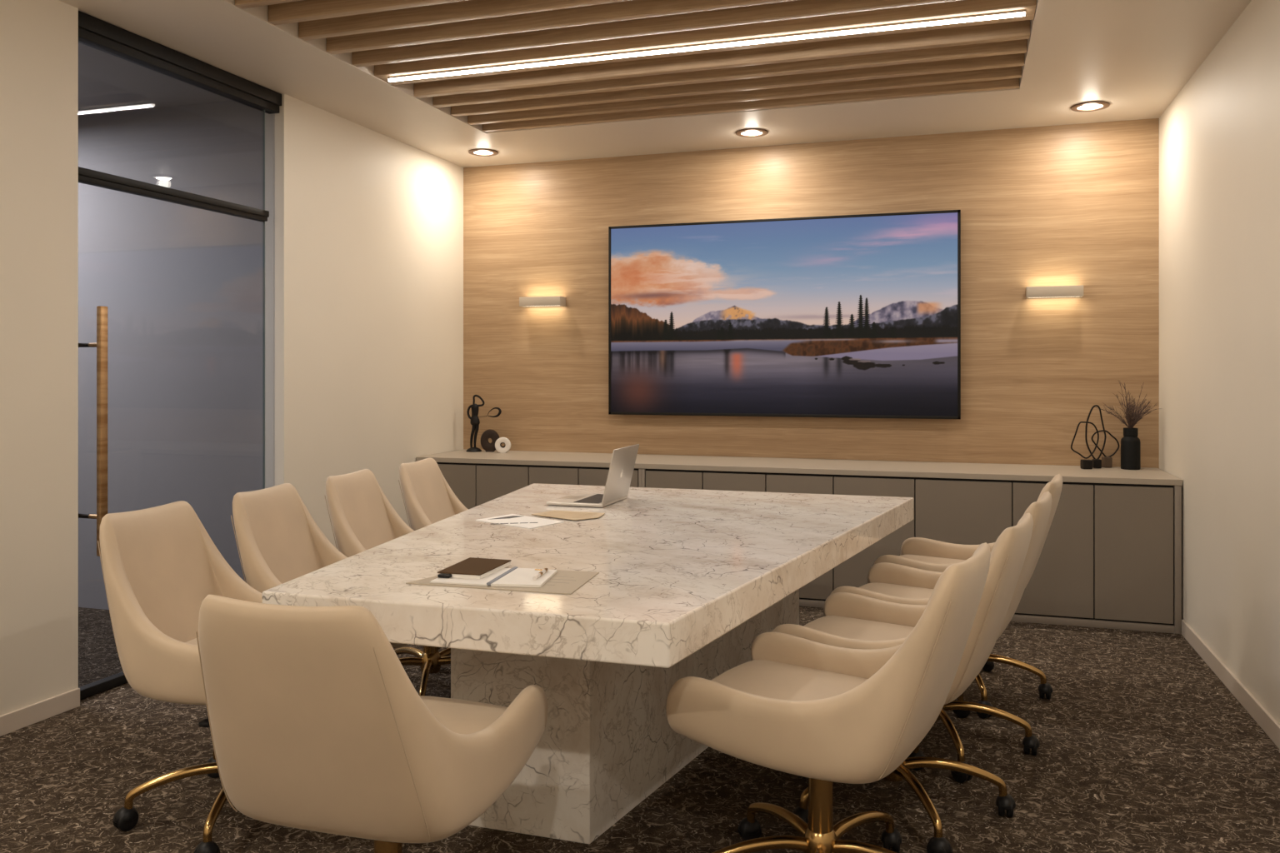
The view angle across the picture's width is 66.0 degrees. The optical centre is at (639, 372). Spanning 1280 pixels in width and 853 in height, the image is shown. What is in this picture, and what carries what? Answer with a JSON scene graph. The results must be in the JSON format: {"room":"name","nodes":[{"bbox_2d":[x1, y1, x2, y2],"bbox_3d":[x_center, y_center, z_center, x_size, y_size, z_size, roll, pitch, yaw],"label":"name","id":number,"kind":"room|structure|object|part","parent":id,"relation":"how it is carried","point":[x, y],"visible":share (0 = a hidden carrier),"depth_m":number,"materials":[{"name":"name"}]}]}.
{"room":"conference room","nodes":[
{"label":"conference room","id":0,"kind":"room"},
{"bbox_2d":[78,100,262,609],"bbox_3d":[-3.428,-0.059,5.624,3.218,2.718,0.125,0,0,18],"label":"glass door","id":1,"kind":"structure","parent":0,"point":[180,286],"depth_m":5.26,"materials":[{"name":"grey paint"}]},
{"bbox_2d":[0,0,463,715],"bbox_3d":[-2.421,-0.059,3.312,0.120,2.718,7.415,0,0,18],"label":"wall","id":2,"kind":"structure","parent":0,"point":[364,226],"depth_m":5.04,"materials":[{"name":"beige paint"}]},
{"bbox_2d":[0,688,79,736],"bbox_3d":[-2.840,1.264,1.799,0.012,0.072,4.277,0,0,18],"label":"baseboard","id":3,"kind":"structure","parent":2,"relation":"attached to","point":[25,717],"depth_m":3.66,"materials":[{"name":"paint"}]},
{"bbox_2d":[78,10,281,699],"bbox_3d":[-2.069,-0.058,4.434,0.160,2.716,1.251,0,0,18],"label":"door","id":4,"kind":"structure","parent":2,"relation":"in","point":[94,32],"depth_m":4.20,"materials":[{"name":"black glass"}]},
{"bbox_3d":[-2.072,1.277,4.392,0.044,0.038,1.171,0,0,18],"label":"rail","id":5,"kind":"part","parent":4,"relation":"part of","materials":[{"name":"black metal"}]},
{"bbox_3d":[-2.071,-0.784,4.394,0.044,0.052,1.175,0,0,18],"label":"transom rail","id":6,"kind":"part","parent":4,"relation":"part of","materials":[{"name":"black metal"}]},
{"bbox_3d":[-2.057,-1.368,4.429,0.065,0.096,1.250,0,0,18],"label":"header rail","id":7,"kind":"part","parent":4,"relation":"part of","materials":[{"name":"black metal"}]},
{"bbox_2d":[0,605,1279,852],"bbox_3d":[-1.846,1.330,3.127,7.764,0.060,7.615,0,0,18],"label":"floor","id":8,"kind":"structure","parent":0,"point":[1143,748],"depth_m":3.14,"materials":[{"name":"brown carpet"}]},
{"bbox_2d":[97,500,262,852],"bbox_3d":[-1.172,0.856,2.924,0.739,0.887,0.676,0,0,15],"label":"swivel chair","id":9,"kind":"object","parent":8,"relation":"on","point":[159,565],"visible":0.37,"depth_m":2.87,"materials":[{"name":"beige leather"}]},
{"bbox_3d":[-1.320,1.193,2.856,0.314,0.102,0.033,0,0,-21],"label":"leg","id":10,"kind":"part","parent":9,"relation":"part of","materials":[{"name":"gold metal"}]},
{"bbox_2d":[185,637,199,645],"bbox_3d":[-1.116,0.843,2.906,0.498,0.104,0.467,0,0,15],"label":"seat cushion","id":11,"kind":"object","parent":9,"relation":"on","point":[192,641],"depth_m":2.95,"materials":[{"name":"beige leather"}]},
{"bbox_3d":[-1.156,0.947,2.749,0.032,0.027,0.186,0,0,15],"label":"height lever","id":12,"kind":"part","parent":9,"relation":"part of","materials":[{"name":"black plastic"}]},
{"bbox_3d":[-1.151,1.193,2.745,0.033,0.102,0.314,0,0,-2],"label":"leg","id":13,"kind":"part","parent":9,"relation":"part of","materials":[{"name":"gold metal"}]},
{"bbox_2d":[230,483,409,648],"bbox_3d":[-1.031,0.856,3.451,0.682,0.887,0.679,0,0,12],"label":"swivel chair","id":14,"kind":"object","parent":8,"relation":"on","point":[279,542],"visible":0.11,"depth_m":3.49,"materials":[{"name":"beige leather"}]},
{"bbox_2d":[392,644,409,648],"bbox_3d":[-0.946,0.843,3.432,0.498,0.104,0.467,0,0,12],"label":"seat cushion","id":15,"kind":"object","parent":14,"relation":"on","point":[394,646],"depth_m":3.18,"materials":[{"name":"beige leather"}]},
{"bbox_2d":[195,595,548,852],"bbox_3d":[-0.522,0.856,2.103,0.674,0.887,0.748,0,0,16],"label":"swivel chair","id":16,"kind":"object","parent":8,"relation":"on","point":[317,722],"visible":1,"depth_m":1.83,"materials":[{"name":"beige leather"}]},
{"bbox_2d":[419,695,507,734],"bbox_3d":[-0.533,0.843,2.176,0.467,0.104,0.498,0,0,16],"label":"seat cushion","id":17,"kind":"object","parent":16,"relation":"on","point":[458,716],"depth_m":2.31,"materials":[{"name":"beige leather"}]},
{"bbox_2d":[325,469,450,695],"bbox_3d":[-0.860,0.856,3.986,0.738,0.887,0.674,0,0,12],"label":"swivel chair","id":18,"kind":"object","parent":8,"relation":"on","point":[362,518],"visible":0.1,"depth_m":4.00,"materials":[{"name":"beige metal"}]},
{"bbox_3d":[-0.964,1.193,4.110,0.033,0.102,0.314,0,0,-43],"label":"leg","id":19,"kind":"part","parent":18,"relation":"part of","materials":[{"name":"gold metal"}]},
{"bbox_3d":[-1.005,1.193,3.914,0.314,0.102,0.033,0,0,-23],"label":"leg","id":20,"kind":"part","parent":18,"relation":"part of","materials":[{"name":"gold metal"}]},
{"bbox_3d":[-0.826,1.193,3.811,0.033,0.102,0.314,0,0,-7],"label":"leg","id":21,"kind":"part","parent":18,"relation":"part of","materials":[{"name":"gold metal"}]},
{"bbox_3d":[-0.677,1.193,3.947,0.314,0.102,0.033,0,0,12],"label":"leg","id":22,"kind":"part","parent":18,"relation":"part of","materials":[{"name":"gold metal"}]},
{"bbox_3d":[-0.761,1.193,4.134,0.033,0.102,0.314,0,0,29],"label":"leg","id":23,"kind":"part","parent":18,"relation":"part of","materials":[{"name":"gold metal"}]},
{"bbox_2d":[398,457,468,649],"bbox_3d":[-0.723,0.856,4.550,0.698,0.887,0.675,0,0,15],"label":"swivel chair","id":24,"kind":"object","parent":8,"relation":"on","point":[428,497],"visible":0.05,"depth_m":4.57,"materials":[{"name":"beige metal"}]},
{"bbox_2d":[436,462,641,509],"bbox_3d":[-0.604,0.932,6.286,1.489,0.736,0.626,0,0,18],"label":"base cabinet","id":25,"kind":"object","parent":8,"relation":"on","point":[474,485],"visible":0.27,"depth_m":6.03,"materials":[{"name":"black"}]},
{"bbox_3d":[-1.198,0.915,6.160,0.384,0.678,0.019,0,0,18],"label":"door","id":26,"kind":"part","parent":25,"relation":"part of","materials":[{"name":"brown laminate"}]},
{"bbox_3d":[-0.844,0.915,6.046,0.348,0.678,0.019,0,0,18],"label":"door","id":27,"kind":"part","parent":25,"relation":"part of","materials":[{"name":"brown laminate"}]},
{"bbox_3d":[-0.521,0.915,5.941,0.319,0.678,0.019,0,0,18],"label":"door","id":28,"kind":"part","parent":25,"relation":"part of","materials":[{"name":"brown laminate"}]},
{"bbox_3d":[-0.187,0.915,5.834,0.370,0.678,0.019,0,0,18],"label":"door","id":29,"kind":"part","parent":25,"relation":"part of","materials":[{"name":"brown laminate"}]},
{"bbox_3d":[-0.608,0.932,6.274,1.489,0.736,0.600,0,0,18],"label":"frame","id":30,"kind":"part","parent":25,"relation":"part of","materials":[{"name":"brown"}]},
{"bbox_2d":[262,483,913,844],"bbox_3d":[-0.035,0.925,3.455,1.818,0.750,2.434,0,0,18],"label":"conference table","id":31,"kind":"object","parent":8,"relation":"on","point":[687,582],"visible":0.8,"depth_m":2.80,"materials":[{"name":"stone"}]},
{"bbox_2d":[405,567,599,594],"bbox_3d":[-0.348,0.548,2.624,0.455,0.003,0.284,0,0,18],"label":"folder","id":32,"kind":"object","parent":31,"relation":"on","point":[565,582],"visible":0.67,"depth_m":2.54,"materials":[{"name":"beige"}]},
{"bbox_2d":[430,566,556,587],"bbox_3d":[-0.375,0.541,2.624,0.299,0.010,0.216,0,0,14],"label":"notepad","id":33,"kind":"object","parent":32,"relation":"on","point":[514,577],"visible":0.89,"depth_m":2.57,"materials":[{"name":"white paper"}]},
{"bbox_2d":[437,557,511,579],"bbox_3d":[-0.455,0.536,2.690,0.139,0.012,0.226,0,0,18],"label":"notebook","id":34,"kind":"object","parent":33,"relation":"on","point":[471,567],"visible":1,"depth_m":2.66,"materials":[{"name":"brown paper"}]},
{"bbox_2d":[532,568,548,580],"bbox_3d":[-0.263,0.535,2.618,0.011,0.011,0.124,0,0,10],"label":"pen","id":35,"kind":"object","parent":33,"relation":"on","point":[545,570],"visible":1,"depth_m":2.60,"materials":[{"name":"white plastic"}]},
{"bbox_2d":[475,514,564,529],"bbox_3d":[-0.446,0.548,3.622,0.300,0.003,0.233,0,0,38],"label":"printed page","id":36,"kind":"object","parent":31,"relation":"on","point":[513,520],"visible":1,"depth_m":3.62,"materials":[{"name":"white paper"}]},
{"bbox_2d":[487,515,524,519],"bbox_3d":[-0.503,0.547,3.704,0.041,0.001,0.148,0,0,41],"label":"picture","id":37,"kind":"object","parent":36,"relation":"on","point":[501,517],"depth_m":3.70,"materials":[{"name":"grey paper"}]},
{"bbox_2d":[531,510,604,520],"bbox_3d":[-0.265,0.545,3.773,0.266,0.003,0.205,0,0,32],"label":"sheet","id":38,"kind":"object","parent":31,"relation":"on","point":[568,515],"visible":1,"depth_m":3.76,"materials":[{"name":"beige"}]},
{"bbox_2d":[546,444,639,507],"bbox_3d":[-0.195,0.430,4.172,0.300,0.236,0.326,0,0,18],"label":"laptop","id":39,"kind":"object","parent":31,"relation":"on","point":[622,462],"visible":1,"depth_m":4.11,"materials":[{"name":"grey metal"}]},
{"bbox_3d":[-0.080,0.424,4.135,0.058,0.224,0.326,0,0,18],"label":"lid","id":40,"kind":"part","parent":39,"relation":"part of","materials":[{"name":"silver metal"}]},
{"bbox_2d":[665,542,990,852],"bbox_3d":[0.485,0.856,2.424,0.694,0.887,0.691,0,0,31],"label":"swivel chair","id":41,"kind":"object","parent":8,"relation":"on","point":[824,714],"visible":1,"depth_m":2.25,"materials":[{"name":"beige leather"}]},
{"bbox_3d":[0.276,1.193,2.414,0.314,0.102,0.033,0,0,-9],"label":"leg","id":42,"kind":"part","parent":41,"relation":"part of","materials":[{"name":"gold metal"}]},
{"bbox_2d":[687,660,867,743],"bbox_3d":[0.409,0.843,2.463,0.498,0.104,0.467,0,0,31],"label":"seat cushion","id":43,"kind":"object","parent":41,"relation":"on","point":[789,680],"depth_m":2.58,"materials":[{"name":"beige leather"}]},
{"bbox_3d":[0.373,1.193,2.597,0.033,0.102,0.314,0,0,-25],"label":"leg","id":44,"kind":"part","parent":41,"relation":"part of","materials":[{"name":"gold metal"}]},
{"bbox_3d":[0.415,1.193,2.271,0.033,0.102,0.314,0,0,11],"label":"leg","id":45,"kind":"part","parent":41,"relation":"part of","materials":[{"name":"gold metal"}]},
{"bbox_3d":[0.572,1.193,2.561,0.314,0.102,0.033,0,0,-44],"label":"leg","id":46,"kind":"part","parent":41,"relation":"part of","materials":[{"name":"gold metal"}]},
{"bbox_3d":[0.599,1.193,2.358,0.314,0.102,0.033,0,0,29],"label":"leg","id":47,"kind":"part","parent":41,"relation":"part of","materials":[{"name":"gold metal"}]},
{"bbox_2d":[772,512,1033,852],"bbox_3d":[0.782,0.856,2.956,0.727,0.887,0.655,0,0,30],"label":"swivel chair","id":48,"kind":"object","parent":8,"relation":"on","point":[852,621],"visible":0.41,"depth_m":2.79,"materials":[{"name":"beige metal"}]},
{"bbox_3d":[0.595,1.193,2.867,0.314,0.102,0.033,0,0,-25],"label":"leg","id":49,"kind":"part","parent":48,"relation":"part of","materials":[{"name":"gold metal"}]},
{"bbox_2d":[803,615,914,640],"bbox_3d":[0.713,0.843,2.964,0.498,0.104,0.467,0,0,30],"label":"seat cushion","id":50,"kind":"object","parent":48,"relation":"on","point":[860,627],"depth_m":3.10,"materials":[{"name":"beige leather"}]},
{"bbox_3d":[0.834,1.193,3.094,0.033,0.102,0.314,0,0,29],"label":"leg","id":51,"kind":"part","parent":48,"relation":"part of","materials":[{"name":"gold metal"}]},
{"bbox_3d":[0.775,1.193,2.770,0.033,0.102,0.314,0,0,-8],"label":"leg","id":52,"kind":"part","parent":48,"relation":"part of","materials":[{"name":"gold metal"}]},
{"bbox_3d":[0.921,1.193,2.910,0.314,0.102,0.033,0,0,11],"label":"leg","id":53,"kind":"part","parent":48,"relation":"part of","materials":[{"name":"gold metal"}]},
{"bbox_2d":[641,469,1181,634],"bbox_3d":[1.446,0.932,5.624,2.817,0.736,0.626,0,0,18],"label":"base cabinet","id":54,"kind":"object","parent":8,"relation":"on","point":[1110,557],"visible":0.5,"depth_m":5.07,"materials":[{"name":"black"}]},
{"bbox_3d":[0.197,0.915,5.710,0.339,0.678,0.019,0,0,18],"label":"door","id":55,"kind":"part","parent":54,"relation":"part of","materials":[{"name":"brown laminate"}]},
{"bbox_3d":[0.535,0.915,5.600,0.360,0.678,0.019,0,0,18],"label":"door","id":56,"kind":"part","parent":54,"relation":"part of","materials":[{"name":"brown laminate"}]},
{"bbox_2d":[416,449,1182,485],"bbox_3d":[0.737,0.548,5.853,4.313,0.030,0.633,0,0,18],"label":"countertop","id":57,"kind":"structure","parent":54,"relation":"on","point":[1145,476],"depth_m":5.60,"materials":[{"name":"beige stone"}]},
{"bbox_2d":[465,395,501,452],"bbox_3d":[-1.051,0.341,6.631,0.240,0.383,0.104,0,0,4],"label":"figure sculpture","id":58,"kind":"object","parent":57,"relation":"on","point":[474,422],"visible":1,"depth_m":6.62,"materials":[{"name":"black metal"}]},
{"bbox_2d":[480,429,499,452],"bbox_3d":[-1.006,0.459,6.615,0.129,0.152,0.045,0,0,2],"label":"ring ornament","id":59,"kind":"object","parent":57,"relation":"on","point":[490,433],"visible":0.93,"depth_m":6.59,"materials":[{"name":"black ceramic"}]},
{"bbox_2d":[495,437,510,453],"bbox_3d":[-0.907,0.482,6.520,0.106,0.106,0.035,0,0,2],"label":"ornament","id":60,"kind":"object","parent":57,"relation":"on","point":[499,448],"visible":1,"depth_m":6.50,"materials":[{"name":"beige ceramic"}]},
{"bbox_2d":[1070,421,1099,469],"bbox_3d":[2.456,0.402,5.432,0.152,0.263,0.051,0,0,6],"label":"sculpture","id":61,"kind":"object","parent":57,"relation":"on","point":[1084,464],"visible":1,"depth_m":5.42,"materials":[{"name":"black metal"}]},
{"bbox_2d":[1085,405,1105,468],"bbox_3d":[2.535,0.357,5.475,0.113,0.352,0.043,0,0,6],"label":"sculpture","id":62,"kind":"object","parent":57,"relation":"on","point":[1097,463],"visible":0.98,"depth_m":5.47,"materials":[{"name":"black metal"}]},
{"bbox_2d":[1091,430,1119,468],"bbox_3d":[2.611,0.428,5.519,0.154,0.210,0.046,0,0,6],"label":"sculpture","id":63,"kind":"object","parent":57,"relation":"on","point":[1107,462],"visible":0.9,"depth_m":5.51,"materials":[{"name":"brown metal"}]},
{"bbox_2d":[1120,427,1140,469],"bbox_3d":[2.700,0.419,5.422,0.098,0.227,0.098,0,0,18],"label":"vase","id":64,"kind":"object","parent":57,"relation":"on","point":[1130,442],"visible":1,"depth_m":5.39,"materials":[{"name":"black ceramic"}]},
{"bbox_2d":[1095,380,1161,428],"bbox_3d":[2.675,0.193,5.395,0.317,0.301,0.264,0,0,18],"label":"twigs","id":65,"kind":"object","parent":64,"relation":"in","point":[1129,414],"visible":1,"depth_m":5.41,"materials":[{"name":"brown plant"}]},
{"bbox_3d":[0.888,0.915,5.486,0.369,0.678,0.019,0,0,18],"label":"door","id":66,"kind":"part","parent":54,"relation":"part of","materials":[{"name":"brown laminate"}]},
{"bbox_3d":[1.272,0.915,5.362,0.427,0.678,0.019,0,0,18],"label":"door","id":67,"kind":"part","parent":54,"relation":"part of","materials":[{"name":"brown laminate"}]},
{"bbox_3d":[1.711,0.915,5.220,0.484,0.678,0.019,0,0,18],"label":"door","id":68,"kind":"part","parent":54,"relation":"part of","materials":[{"name":"brown laminate"}]},
{"bbox_3d":[2.130,0.915,5.085,0.384,0.678,0.019,0,0,18],"label":"door","id":69,"kind":"part","parent":54,"relation":"part of","materials":[{"name":"brown laminate"}]},
{"bbox_3d":[2.489,0.915,4.969,0.358,0.678,0.019,0,0,18],"label":"door","id":70,"kind":"part","parent":54,"relation":"part of","materials":[{"name":"brown laminate"}]},
{"bbox_2d":[830,491,1051,783],"bbox_3d":[1.056,0.856,3.455,0.723,0.887,0.682,0,0,29],"label":"swivel chair","id":71,"kind":"object","parent":8,"relation":"on","point":[892,582],"visible":0.29,"depth_m":3.35,"materials":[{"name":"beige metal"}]},
{"bbox_2d":[859,582,933,598],"bbox_3d":[0.983,0.843,3.475,0.498,0.104,0.467,0,0,29],"label":"seat cushion","id":72,"kind":"object","parent":71,"relation":"on","point":[908,590],"depth_m":3.64,"materials":[{"name":"beige leather"}]},
{"bbox_3d":[1.022,1.193,3.280,0.033,0.102,0.314,0,0,0],"label":"leg","id":73,"kind":"part","parent":71,"relation":"part of","materials":[{"name":"gold metal"}]},
{"bbox_3d":[1.121,1.193,3.595,0.033,0.102,0.314,0,0,35],"label":"leg","id":74,"kind":"part","parent":71,"relation":"part of","materials":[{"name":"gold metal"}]},
{"bbox_3d":[1.187,1.193,3.402,0.314,0.102,0.033,0,0,17],"label":"leg","id":75,"kind":"part","parent":71,"relation":"part of","materials":[{"name":"gold metal"}]},
{"bbox_2d":[873,474,1062,719],"bbox_3d":[1.346,0.856,4.025,0.697,0.887,0.674,0,0,25],"label":"swivel chair","id":76,"kind":"object","parent":8,"relation":"on","point":[922,553],"visible":0.21,"depth_m":3.94,"materials":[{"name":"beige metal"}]},
{"bbox_2d":[899,555,965,564],"bbox_3d":[1.270,0.843,4.054,0.498,0.104,0.467,0,0,28],"label":"seat cushion","id":77,"kind":"object","parent":76,"relation":"on","point":[940,559],"depth_m":4.24,"materials":[{"name":"beige leather"}]},
{"bbox_3d":[1.303,1.193,3.860,0.033,0.102,0.314,0,0,2],"label":"leg","id":78,"kind":"part","parent":76,"relation":"part of","materials":[{"name":"gold metal"}]},
{"bbox_3d":[1.472,1.193,3.976,0.314,0.102,0.033,0,0,19],"label":"leg","id":79,"kind":"part","parent":76,"relation":"part of","materials":[{"name":"gold metal"}]},
{"bbox_2d":[59,0,1251,167],"bbox_3d":[-1.836,-1.508,3.124,7.784,0.180,7.655,0,0,18],"label":"ceiling","id":80,"kind":"structure","parent":0,"point":[1135,57],"depth_m":4.94,"materials":[{"name":"paint"}]},
{"bbox_2d":[468,148,498,156],"bbox_3d":[-1.007,-1.411,6.331,0.192,0.011,0.192,0,0,18],"label":"recessed light","id":81,"kind":"object","parent":80,"relation":"in","point":[479,152],"visible":1,"depth_m":6.31,"materials":[{"name":"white metal"}]},
{"bbox_2d":[235,0,1036,132],"bbox_3d":[-0.212,-1.494,3.207,2.952,0.145,4.564,0,0,18],"label":"ceiling panel","id":82,"kind":"object","parent":80,"relation":"attached to","point":[398,37],"visible":0.99,"depth_m":4.41,"materials":[{"name":"brown wood"}]},
{"bbox_2d":[387,10,1025,81],"bbox_3d":[0.151,-1.410,4.305,2.864,0.020,0.018,0,0,18],"label":"led light","id":83,"kind":"object","parent":82,"relation":"attached to","point":[1015,13],"visible":1,"depth_m":4.23,"materials":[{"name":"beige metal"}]},
{"bbox_2d":[735,128,768,137],"bbox_3d":[0.660,-1.411,5.814,0.192,0.011,0.192,0,0,18],"label":"recessed light","id":84,"kind":"object","parent":80,"relation":"in","point":[748,132],"visible":1,"depth_m":5.80,"materials":[{"name":"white metal"}]},
{"bbox_2d":[1070,100,1109,111],"bbox_3d":[2.394,-1.411,5.238,0.192,0.011,0.192,0,0,18],"label":"recessed light","id":85,"kind":"object","parent":80,"relation":"in","point":[1093,106],"visible":1,"depth_m":5.22,"materials":[{"name":"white metal"}]},
{"bbox_2d":[463,118,1159,468],"bbox_3d":[0.853,-0.059,6.214,4.566,2.718,0.120,0,0,18],"label":"wall","id":86,"kind":"structure","parent":0,"point":[1071,204],"depth_m":5.94,"materials":[{"name":"brown wood"}]},
{"bbox_2d":[519,295,565,307],"bbox_3d":[-0.652,-0.472,6.585,0.296,0.062,0.100,0,0,18],"label":"wall sconce","id":87,"kind":"object","parent":86,"relation":"attached to","point":[558,301],"visible":1,"depth_m":6.54,"materials":[{"name":"beige metal"}]},
{"bbox_2d":[608,210,960,419],"bbox_3d":[0.843,-0.337,6.107,2.177,1.222,0.081,0,0,18],"label":"television","id":88,"kind":"object","parent":86,"relation":"attached to","point":[843,316],"visible":1,"depth_m":6.04,"materials":[{"name":"black glass"}]},
{"bbox_2d":[1025,285,1083,299],"bbox_3d":[2.360,-0.457,5.611,0.296,0.062,0.100,0,0,18],"label":"wall sconce","id":89,"kind":"object","parent":86,"relation":"attached to","point":[1052,291],"visible":1,"depth_m":5.57,"materials":[{"name":"beige metal"}]},
{"bbox_3d":[2.374,-0.457,5.656,0.280,0.056,0.006,0,0,18],"label":"plate","id":90,"kind":"part","parent":89,"relation":"part of","materials":[{"name":"beige metal"}]},
{"bbox_2d":[1159,0,1279,724],"bbox_3d":[1.791,-0.059,1.888,0.120,2.718,7.535,0,0,18],"label":"wall","id":91,"kind":"structure","parent":0,"point":[1219,137],"depth_m":4.06,"materials":[{"name":"beige paint"}]},
{"bbox_2d":[1181,620,1279,749],"bbox_3d":[1.648,1.262,1.659,0.012,0.075,6.770,0,0,18],"label":"baseboard","id":92,"kind":"structure","parent":91,"relation":"attached to","point":[1267,722],"depth_m":3.93,"materials":[{"name":"paint"}]}
]}

